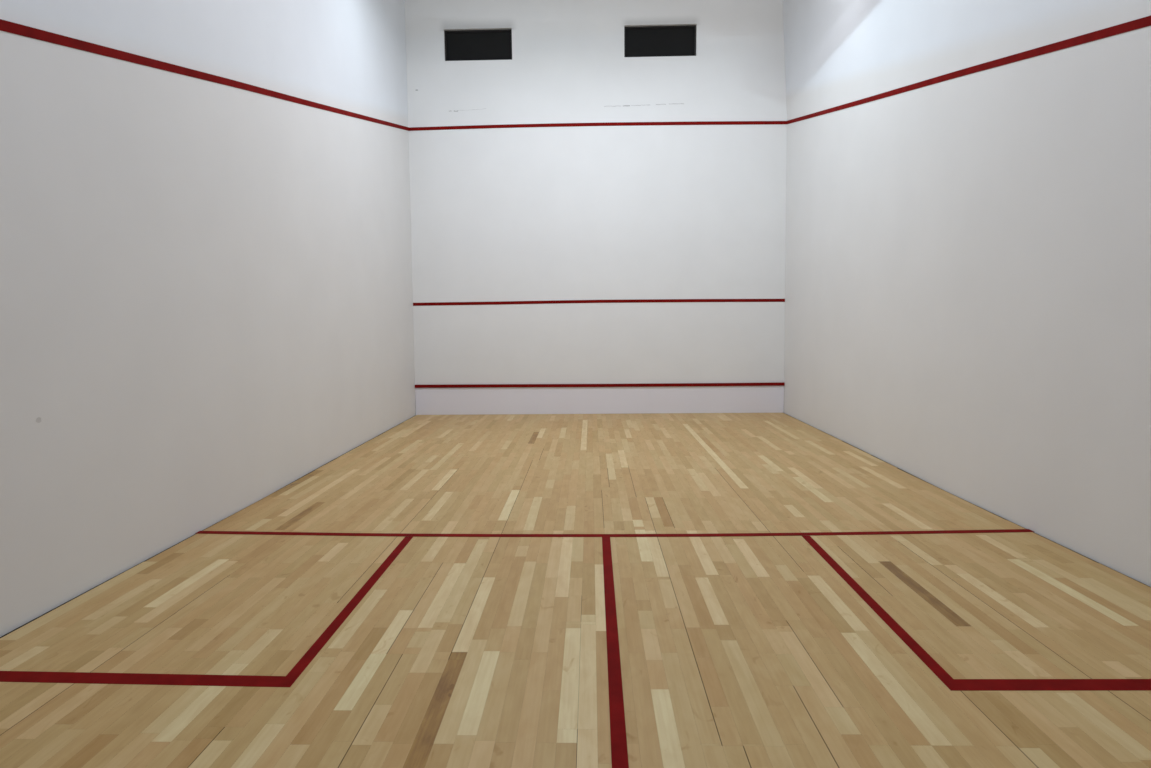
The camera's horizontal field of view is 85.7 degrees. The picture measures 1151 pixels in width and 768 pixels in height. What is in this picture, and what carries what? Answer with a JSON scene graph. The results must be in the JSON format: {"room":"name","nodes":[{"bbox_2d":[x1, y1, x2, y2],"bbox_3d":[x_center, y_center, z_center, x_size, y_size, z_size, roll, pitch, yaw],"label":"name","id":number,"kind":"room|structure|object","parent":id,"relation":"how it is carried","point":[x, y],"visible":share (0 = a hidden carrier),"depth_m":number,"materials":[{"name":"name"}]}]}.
{"room":"sports hall","nodes":[
{"label":"sports hall","id":0,"kind":"room"},
{"bbox_2d":[0,0,415,636],"bbox_3d":[-3.088,-2.476,5.022,0.318,7.220,11.650,0,6,1],"label":"wall","id":1,"kind":"structure","parent":0,"point":[206,287],"depth_m":4.67,"materials":[{"name":"paint"}]},
{"bbox_2d":[0,19,408,130],"bbox_3d":[-2.951,-2.475,5.019,0.038,2.641,11.250,0,6,1],"label":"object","id":2,"kind":"object","parent":1,"relation":"attached to","point":[7,26],"visible":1,"depth_m":4.36,"materials":[{"name":"red paint"}]},
{"bbox_2d":[0,413,1150,767],"bbox_3d":[0.290,1.127,5.345,6.950,0.120,11.550,0,6,1],"label":"floor","id":3,"kind":"structure","parent":0,"point":[736,651],"depth_m":3.29,"materials":[{"name":"brown wood"}]},
{"bbox_2d":[0,537,412,686],"bbox_3d":[-2.103,1.250,3.720,1.736,0.001,1.936,0,6,1],"label":"box","id":4,"kind":"object","parent":3,"relation":"on","point":[290,678],"visible":1,"depth_m":2.83,"materials":[{"name":"red paint"}]},
{"bbox_2d":[195,529,1033,536],"bbox_3d":[0.247,1.129,4.691,6.363,0.001,0.160,0,6,1],"label":"short line","id":5,"kind":"object","parent":3,"relation":"on","point":[1001,530],"visible":1,"depth_m":4.66,"materials":[{"name":"red paint"}]},
{"bbox_2d":[602,537,628,767],"bbox_3d":[0.160,1.379,2.164,0.062,0.001,4.924,0,6,2],"label":"half court line","id":6,"kind":"object","parent":3,"relation":"on","point":[619,752],"visible":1,"depth_m":2.82,"materials":[{"name":"red paint"}]},
{"bbox_2d":[802,536,1150,690],"bbox_3d":[2.523,1.215,3.608,1.774,0.001,1.944,0,6,1],"label":"box","id":7,"kind":"object","parent":3,"relation":"on","point":[952,684],"visible":1,"depth_m":2.72,"materials":[{"name":"red paint"}]},
{"bbox_2d":[404,0,786,414],"bbox_3d":[0.393,-3.065,10.657,7.050,7.220,0.252,0,6,1],"label":"wall","id":8,"kind":"structure","parent":0,"point":[644,211],"depth_m":10.52,"materials":[{"name":"paint"}]},
{"bbox_2d":[444,29,511,60],"bbox_3d":[-1.622,-5.661,10.399,1.133,0.502,0.055,0,6,1],"label":"air vent","id":9,"kind":"object","parent":8,"relation":"in","point":[460,45],"depth_m":10.39,"materials":[{"name":"black metal"}]},
{"bbox_2d":[409,121,786,130],"bbox_3d":[0.349,-4.343,10.405,6.352,0.081,0.003,0,6,1],"label":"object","id":10,"kind":"object","parent":8,"relation":"attached to","point":[697,122],"visible":1,"depth_m":10.40,"materials":[{"name":"red paint"}]},
{"bbox_2d":[413,299,784,305],"bbox_3d":[0.381,-1.418,10.693,6.411,0.069,0.003,0,6,1],"label":"service line","id":11,"kind":"object","parent":8,"relation":"attached to","point":[634,300],"visible":1,"depth_m":10.69,"materials":[{"name":"red paint"}]},
{"bbox_2d":[415,382,784,414],"bbox_3d":[0.399,0.256,10.843,6.440,0.534,0.032,0,6,1],"label":"tin","id":12,"kind":"object","parent":8,"relation":"attached to","point":[458,399],"visible":1,"depth_m":10.84,"materials":[{"name":"white metal"}]},
{"bbox_2d":[624,25,695,56],"bbox_3d":[1.405,-5.684,10.323,1.189,0.502,0.055,0,6,1],"label":"air vent","id":13,"kind":"object","parent":8,"relation":"in","point":[639,41],"depth_m":10.32,"materials":[{"name":"black metal"}]},
{"bbox_2d":[783,0,1150,586],"bbox_3d":[3.498,-2.525,4.856,0.418,7.220,11.650,0,6,1],"label":"wall","id":14,"kind":"structure","parent":0,"point":[968,259],"depth_m":5.18,"materials":[{"name":"paint"}]},
{"bbox_2d":[787,16,1150,123],"bbox_3d":[3.398,-2.538,4.857,0.037,2.598,11.250,0,6,1],"label":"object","id":15,"kind":"object","parent":14,"relation":"attached to","point":[1146,21],"visible":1,"depth_m":4.84,"materials":[{"name":"red paint"}]}
]}

